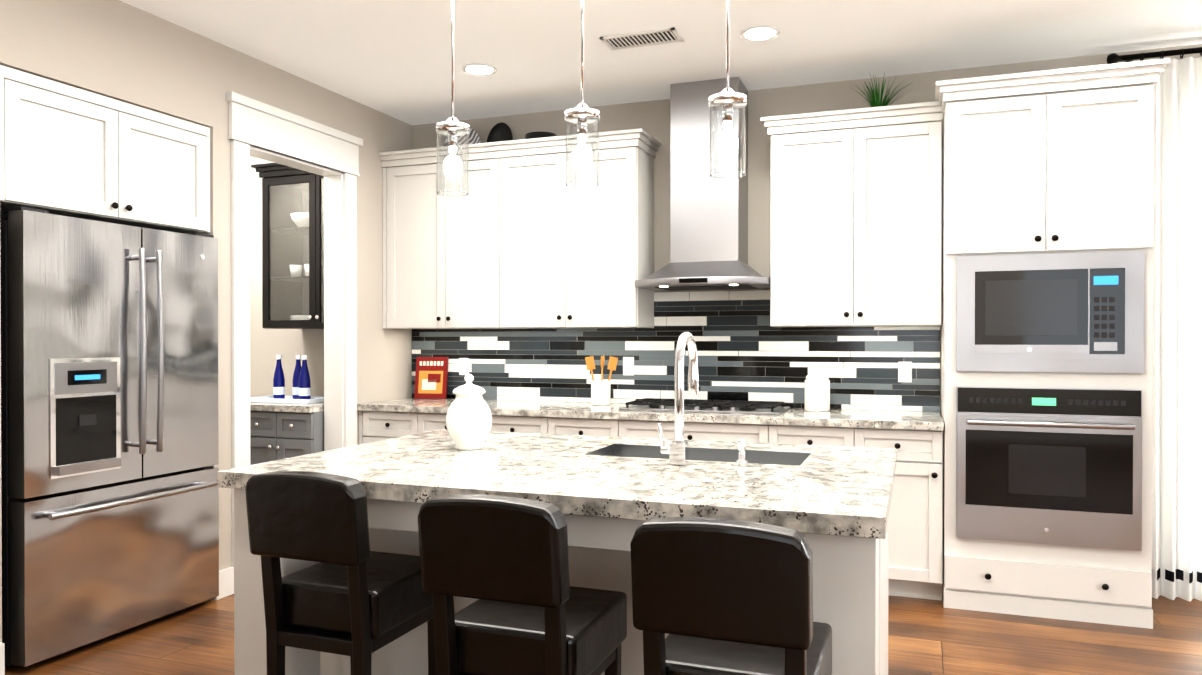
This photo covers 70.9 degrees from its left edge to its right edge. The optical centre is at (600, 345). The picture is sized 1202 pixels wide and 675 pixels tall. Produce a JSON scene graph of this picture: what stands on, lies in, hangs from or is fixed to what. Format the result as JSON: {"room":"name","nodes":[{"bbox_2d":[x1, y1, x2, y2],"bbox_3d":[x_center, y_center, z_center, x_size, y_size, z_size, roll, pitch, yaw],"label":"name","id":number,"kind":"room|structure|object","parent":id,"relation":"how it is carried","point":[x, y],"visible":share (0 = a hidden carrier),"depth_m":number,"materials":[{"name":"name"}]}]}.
{"room":"kitchen","nodes":[
{"label":"kitchen","id":0,"kind":"room"},
{"bbox_2d":[0,0,1201,642],"bbox_3d":[-0.405,-0.104,1.092,9.250,2.790,8.620,0,0,20],"label":"wall","id":1,"kind":"structure","parent":0,"point":[124,52],"depth_m":4.74,"materials":[{"name":"beige paint"}]},
{"bbox_2d":[0,643,4,674],"bbox_3d":[-3.241,1.224,0.667,0.016,0.140,5.470,0,0,20],"label":"baseboard","id":2,"kind":"structure","parent":1,"relation":"attached to","point":[2,645],"depth_m":3.22,"materials":[{"name":"white"}]},
{"bbox_2d":[0,65,209,232],"bbox_3d":[-2.438,-0.821,3.831,0.731,0.520,1.033,0,0,20],"label":"upper cabinet","id":3,"kind":"object","parent":1,"relation":"attached to","point":[69,151],"visible":1,"depth_m":3.64,"materials":[{"name":"white wood"}]},
{"bbox_2d":[251,163,323,328],"bbox_3d":[-1.909,-0.644,5.581,0.630,1.065,0.423,0,0,20],"label":"wall cabinet","id":4,"kind":"object","parent":1,"relation":"attached to","point":[287,242],"visible":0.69,"depth_m":5.48,"materials":[{"name":"black wood"}]},
{"bbox_2d":[290,212,308,226],"bbox_3d":[-1.947,-0.820,5.620,0.235,0.100,0.235,0,0,14],"label":"dish","id":5,"kind":"object","parent":4,"relation":"in","point":[302,223],"depth_m":5.53,"materials":[{"name":"white ceramic"}]},
{"bbox_2d":[290,264,308,276],"bbox_3d":[-1.977,-0.492,5.601,0.204,0.085,0.084,0,0,20],"label":"dish","id":6,"kind":"object","parent":4,"relation":"in","point":[300,266],"depth_m":5.59,"materials":[{"name":"white ceramic"}]},
{"bbox_2d":[290,315,308,319],"bbox_3d":[-1.947,-0.166,5.624,0.239,0.064,0.239,0,0,14],"label":"dish","id":7,"kind":"object","parent":4,"relation":"in","point":[300,316],"depth_m":5.52,"materials":[{"name":"white ceramic"}]},
{"bbox_2d":[226,91,362,566],"bbox_3d":[-1.755,-0.009,4.801,0.174,2.555,1.080,0,0,20],"label":"door frame","id":8,"kind":"structure","parent":1,"relation":"attached to","point":[263,127],"depth_m":4.90,"materials":[{"name":"white wood"}]},
{"bbox_2d":[380,152,453,328],"bbox_3d":[-1.123,-0.660,5.605,0.532,1.095,0.350,0,0,20],"label":"upper cabinet","id":9,"kind":"object","parent":1,"relation":"attached to","point":[418,222],"depth_m":5.45,"materials":[{"name":"white wood"}]},
{"bbox_2d":[443,128,480,146],"bbox_3d":[-0.922,-1.312,5.591,0.280,0.275,0.071,0,0,20],"label":"decorative plate","id":10,"kind":"object","parent":9,"relation":"on","point":[474,137],"visible":0.06,"depth_m":5.59,"materials":[{"name":"ceramic"}]},
{"bbox_2d":[454,148,509,328],"bbox_3d":[-0.752,-0.659,5.467,0.509,1.095,0.350,0,0,20],"label":"upper cabinet","id":11,"kind":"object","parent":1,"relation":"attached to","point":[481,217],"depth_m":5.29,"materials":[{"name":"white wood"}]},
{"bbox_2d":[487,122,512,158],"bbox_3d":[-0.661,-1.316,5.504,0.188,0.287,0.068,0,0,20],"label":"decorative platter","id":12,"kind":"object","parent":11,"relation":"on","point":[501,131],"visible":0.31,"depth_m":5.53,"materials":[{"name":"black ceramic"}]},
{"bbox_2d":[510,136,657,328],"bbox_3d":[-0.179,-0.658,5.254,0.960,1.095,0.350,0,0,20],"label":"upper cabinet","id":13,"kind":"object","parent":1,"relation":"attached to","point":[521,235],"depth_m":5.07,"materials":[{"name":"white wood"}]},
{"bbox_2d":[525,132,556,138],"bbox_3d":[-0.382,-1.252,5.366,0.210,0.170,0.210,0,0,20],"label":"decorative bowl","id":14,"kind":"object","parent":13,"relation":"on","point":[530,135],"visible":0.15,"depth_m":5.28,"materials":[{"name":"black ceramic"}]},
{"bbox_2d":[412,290,939,411],"bbox_3d":[0.283,0.017,5.268,3.406,0.695,0.010,0,0,20],"label":"tile backsplash","id":15,"kind":"structure","parent":1,"relation":"attached to","point":[746,351],"depth_m":5.12,"materials":[{"name":"tile"}]},
{"bbox_2d":[459,358,468,374],"bbox_3d":[-0.929,0.142,5.710,0.072,0.116,0.006,0,0,20],"label":"electrical outlet","id":16,"kind":"object","parent":15,"relation":"attached to","point":[463,366],"visible":0.96,"depth_m":5.71,"materials":[{"name":"white plastic"}]},
{"bbox_2d":[623,357,633,374],"bbox_3d":[0.172,0.130,5.301,0.072,0.116,0.006,0,0,20],"label":"electrical outlet","id":17,"kind":"object","parent":15,"relation":"attached to","point":[628,365],"visible":1,"depth_m":5.30,"materials":[{"name":"white plastic"}]},
{"bbox_2d":[898,362,911,381],"bbox_3d":[1.705,0.148,4.731,0.072,0.116,0.006,0,0,20],"label":"electrical outlet","id":18,"kind":"object","parent":15,"relation":"attached to","point":[904,371],"visible":1,"depth_m":4.73,"materials":[{"name":"white plastic"}]},
{"bbox_2d":[635,77,769,290],"bbox_3d":[0.598,-0.926,4.859,0.762,1.188,0.546,0,0,20],"label":"range hood","id":19,"kind":"object","parent":1,"relation":"attached to","point":[708,232],"visible":0.92,"depth_m":4.84,"materials":[{"name":"silver metal"}]},
{"bbox_2d":[760,101,942,326],"bbox_3d":[1.377,-0.678,4.652,0.928,1.145,0.395,0,0,20],"label":"upper cabinet","id":20,"kind":"object","parent":1,"relation":"attached to","point":[855,217],"visible":0.94,"depth_m":4.49,"materials":[{"name":"white wood"}]},
{"bbox_2d":[851,73,909,106],"bbox_3d":[1.538,-1.324,4.619,0.331,0.324,0.335,0,0,20],"label":"grass plant","id":21,"kind":"object","parent":20,"relation":"on","point":[877,102],"visible":0.56,"depth_m":4.58,"materials":[{"name":"green plant"}]},
{"bbox_2d":[1107,47,1201,63],"bbox_3d":[3.756,-1.446,3.890,2.505,0.060,0.155,0,0,20],"label":"curtain rod","id":22,"kind":"object","parent":1,"relation":"attached to","point":[1113,58],"visible":0.96,"depth_m":4.20,"materials":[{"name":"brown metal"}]},
{"bbox_2d":[1152,56,1201,601],"bbox_3d":[2.982,-0.080,4.133,0.560,2.675,0.072,0,0,20],"label":"curtain","id":23,"kind":"object","parent":22,"relation":"hanging from","point":[1177,409],"visible":0.79,"depth_m":4.18,"materials":[{"name":"fabric"}]},
{"bbox_2d":[5,594,1201,674],"bbox_3d":[-0.405,1.321,1.101,9.250,0.060,8.620,0,0,20],"label":"floor","id":24,"kind":"structure","parent":0,"point":[929,637],"depth_m":3.59,"materials":[{"name":"brown wood"}]},
{"bbox_2d":[0,207,218,667],"bbox_3d":[-2.397,0.366,3.836,0.875,1.815,0.975,0,0,20],"label":"fridge","id":25,"kind":"object","parent":24,"relation":"on","point":[109,430],"visible":1,"depth_m":3.57,"materials":[{"name":"silver metal"}]},
{"bbox_2d":[250,408,323,464],"bbox_3d":[-1.926,0.834,5.498,0.597,0.860,0.607,0,0,20],"label":"base cabinet","id":26,"kind":"object","parent":24,"relation":"on","point":[278,431],"depth_m":5.19,"materials":[{"name":"grey wood"}]},
{"bbox_2d":[250,396,323,411],"bbox_3d":[-2.336,0.383,5.637,1.464,0.040,0.627,0,0,20],"label":"countertop","id":27,"kind":"structure","parent":26,"relation":"on","point":[254,406],"depth_m":5.19,"materials":[{"name":"beige stone"}]},
{"bbox_2d":[250,395,323,403],"bbox_3d":[-2.010,0.349,5.458,0.480,0.028,0.260,0,0,20],"label":"tray","id":28,"kind":"object","parent":27,"relation":"on","point":[287,399],"visible":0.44,"depth_m":5.35,"materials":[{"name":"white"}]},
{"bbox_2d":[273,355,284,398],"bbox_3d":[-2.100,0.208,5.502,0.073,0.292,0.072,0,0,20],"label":"bottle","id":29,"kind":"object","parent":28,"relation":"on","point":[278,385],"visible":0.9,"depth_m":5.48,"materials":[{"name":"blue glass"}]},
{"bbox_2d":[292,355,300,398],"bbox_3d":[-1.968,0.208,5.484,0.073,0.292,0.072,0,0,20],"label":"bottle","id":30,"kind":"object","parent":28,"relation":"on","point":[295,386],"visible":0.6,"depth_m":5.46,"materials":[{"name":"blue glass"}]},
{"bbox_2d":[299,355,310,398],"bbox_3d":[-1.895,0.209,5.393,0.073,0.292,0.072,0,0,20],"label":"bottle","id":31,"kind":"object","parent":28,"relation":"on","point":[304,385],"visible":0.94,"depth_m":5.37,"materials":[{"name":"blue glass"}]},
{"bbox_2d":[245,471,436,674],"bbox_3d":[-0.637,0.792,2.170,0.312,0.985,0.436,0,0,20],"label":"bar stool","id":32,"kind":"object","parent":24,"relation":"on","point":[355,598],"visible":0.92,"depth_m":2.02,"materials":[{"name":"black leather"}]},
{"bbox_2d":[359,410,492,444],"bbox_3d":[-0.981,0.834,5.424,0.930,0.860,0.609,0,0,20],"label":"base cabinet","id":33,"kind":"object","parent":24,"relation":"on","point":[374,425],"depth_m":5.21,"materials":[{"name":"white wood"}]},
{"bbox_2d":[418,494,626,674],"bbox_3d":[-0.157,0.794,1.863,0.312,0.985,0.436,0,0,20],"label":"bar stool","id":34,"kind":"object","parent":24,"relation":"on","point":[504,560],"visible":1,"depth_m":1.70,"materials":[{"name":"black leather"}]},
{"bbox_2d":[493,414,628,436],"bbox_3d":[-0.201,0.836,5.134,0.984,0.860,0.609,0,0,20],"label":"base cabinet","id":35,"kind":"object","parent":24,"relation":"on","point":[565,426],"depth_m":4.82,"materials":[{"name":"white wood"}]},
{"bbox_2d":[234,469,895,674],"bbox_3d":[-0.030,0.839,2.622,1.754,0.885,1.162,0,0,20],"label":"kitchen island","id":36,"kind":"object","parent":24,"relation":"on","point":[850,575],"depth_m":2.32,"materials":[{"name":"white wood"}]},
{"bbox_2d":[218,429,896,540],"bbox_3d":[-0.036,0.374,2.617,1.780,0.045,1.190,0,0,20],"label":"island countertop","id":37,"kind":"structure","parent":36,"relation":"on","point":[828,491],"depth_m":2.29,"materials":[{"name":"beige stone"}]},
{"bbox_2d":[446,374,491,449],"bbox_3d":[-0.447,0.222,2.860,0.156,0.254,0.156,0,0,20],"label":"ginger jar","id":38,"kind":"object","parent":37,"relation":"on","point":[468,420],"visible":1,"depth_m":2.81,"materials":[{"name":"white ceramic"}]},
{"bbox_2d":[657,331,698,464],"bbox_3d":[0.241,0.154,2.584,0.090,0.394,0.211,0,0,20],"label":"faucet","id":39,"kind":"object","parent":37,"relation":"on","point":[677,449],"visible":1,"depth_m":2.49,"materials":[{"name":"silver metal"}]},
{"bbox_2d":[630,453,793,464],"bbox_3d":[0.315,0.487,2.738,0.701,0.207,0.316,0,0,20],"label":"sink","id":40,"kind":"object","parent":37,"relation":"in","point":[631,454],"depth_m":2.87,"materials":[{"name":"grey metal"}]},
{"bbox_2d":[736,439,747,465],"bbox_3d":[0.420,0.313,2.497,0.034,0.077,0.067,0,0,20],"label":"soap dispenser","id":41,"kind":"object","parent":37,"relation":"on","point":[741,461],"visible":1,"depth_m":2.47,"materials":[{"name":"silver metal"}]},
{"bbox_2d":[629,422,780,443],"bbox_3d":[0.591,0.838,4.839,0.954,0.860,0.609,0,0,20],"label":"base cabinet","id":42,"kind":"object","parent":24,"relation":"on","point":[707,431],"depth_m":4.52,"materials":[{"name":"white wood"}]},
{"bbox_2d":[630,517,831,674],"bbox_3d":[0.269,0.795,1.641,0.312,0.985,0.436,0,0,20],"label":"bar stool","id":43,"kind":"object","parent":24,"relation":"on","point":[715,596],"visible":1,"depth_m":1.45,"materials":[{"name":"black leather"}]},
{"bbox_2d":[781,426,868,446],"bbox_3d":[1.182,0.839,4.620,0.554,0.860,0.609,0,0,20],"label":"base cabinet","id":44,"kind":"object","parent":24,"relation":"on","point":[801,435],"depth_m":4.31,"materials":[{"name":"white wood"}]},
{"bbox_2d":[869,430,943,600],"bbox_3d":[1.550,0.840,4.483,0.480,0.860,0.609,0,0,20],"label":"base cabinet","id":45,"kind":"object","parent":24,"relation":"on","point":[915,440],"depth_m":4.17,"materials":[{"name":"white wood"}]},
{"bbox_2d":[357,398,943,429],"bbox_3d":[0.173,0.387,4.974,3.406,0.040,0.644,0,0,20],"label":"countertop","id":46,"kind":"structure","parent":45,"relation":"on","point":[851,419],"depth_m":4.64,"materials":[{"name":"beige stone"}]},
{"bbox_2d":[414,357,448,398],"bbox_3d":[-1.153,0.221,5.738,0.220,0.285,0.069,0,0,8],"label":"cookbook","id":47,"kind":"object","parent":46,"relation":"on","point":[431,378],"visible":1,"depth_m":5.72,"materials":[{"name":"red paper"}]},
{"bbox_2d":[585,355,617,405],"bbox_3d":[0.003,0.212,5.173,0.203,0.304,0.129,0,0,20],"label":"utensil crock","id":48,"kind":"object","parent":46,"relation":"on","point":[601,392],"visible":1,"depth_m":5.14,"materials":[{"name":"white ceramic"}]},
{"bbox_2d":[619,398,789,414],"bbox_3d":[0.600,0.346,4.845,0.900,0.042,0.450,0,0,20],"label":"cooktop","id":49,"kind":"object","parent":46,"relation":"in","point":[727,406],"visible":0.92,"depth_m":4.74,"materials":[{"name":"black metal"}]},
{"bbox_2d":[805,368,829,410],"bbox_3d":[1.222,0.248,4.768,0.140,0.238,0.140,0,0,20],"label":"canister","id":50,"kind":"object","parent":46,"relation":"on","point":[817,390],"visible":1,"depth_m":4.71,"materials":[{"name":"white ceramic"}]},
{"bbox_2d":[935,58,1169,628],"bbox_3d":[2.166,0.002,4.186,0.956,2.540,0.725,0,0,20],"label":"tall cabinet","id":51,"kind":"object","parent":24,"relation":"on","point":[1047,307],"visible":1,"depth_m":3.91,"materials":[{"name":"white wood"}]},
{"bbox_2d":[120,0,1201,124],"bbox_3d":[-0.405,-1.529,1.083,9.250,0.060,8.620,0,0,20],"label":"ceiling","id":52,"kind":"structure","parent":0,"point":[391,58],"depth_m":4.20,"materials":[{"name":"white paint"}]},
{"bbox_2d":[435,0,469,196],"bbox_3d":[-0.489,-1.003,2.783,0.120,1.008,0.120,0,0,20],"label":"pendant lamp","id":53,"kind":"object","parent":52,"relation":"hanging from","point":[452,127],"visible":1,"depth_m":2.77,"materials":[{"name":"clear glass"}]},
{"bbox_2d":[462,64,496,75],"bbox_3d":[-0.668,-1.516,4.638,0.190,0.006,0.190,0,0,20],"label":"recessed light","id":54,"kind":"object","parent":52,"relation":"in","point":[479,69],"visible":0.98,"depth_m":4.63,"materials":[{"name":"white plastic"}]},
{"bbox_2d":[564,0,599,187],"bbox_3d":[-0.058,-1.002,2.622,0.120,1.008,0.120,0,0,20],"label":"pendant lamp","id":55,"kind":"object","parent":52,"relation":"hanging from","point":[582,115],"visible":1,"depth_m":2.61,"materials":[{"name":"clear glass"}]},
{"bbox_2d":[599,27,683,50],"bbox_3d":[0.202,-1.512,4.165,0.380,0.010,0.180,0,0,20],"label":"ceiling vent","id":56,"kind":"object","parent":52,"relation":"in","point":[643,38],"visible":1,"depth_m":4.16,"materials":[{"name":"white metal"}]},
{"bbox_2d":[708,0,746,178],"bbox_3d":[0.370,-1.001,2.463,0.120,1.008,0.120,0,0,20],"label":"pendant lamp","id":57,"kind":"object","parent":52,"relation":"hanging from","point":[727,100],"visible":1,"depth_m":2.45,"materials":[{"name":"clear glass"}]},
{"bbox_2d":[740,26,779,40],"bbox_3d":[0.772,-1.513,4.092,0.190,0.006,0.190,0,0,20],"label":"recessed light","id":58,"kind":"object","parent":52,"relation":"in","point":[760,33],"visible":0.98,"depth_m":4.09,"materials":[{"name":"white plastic"}]}
]}

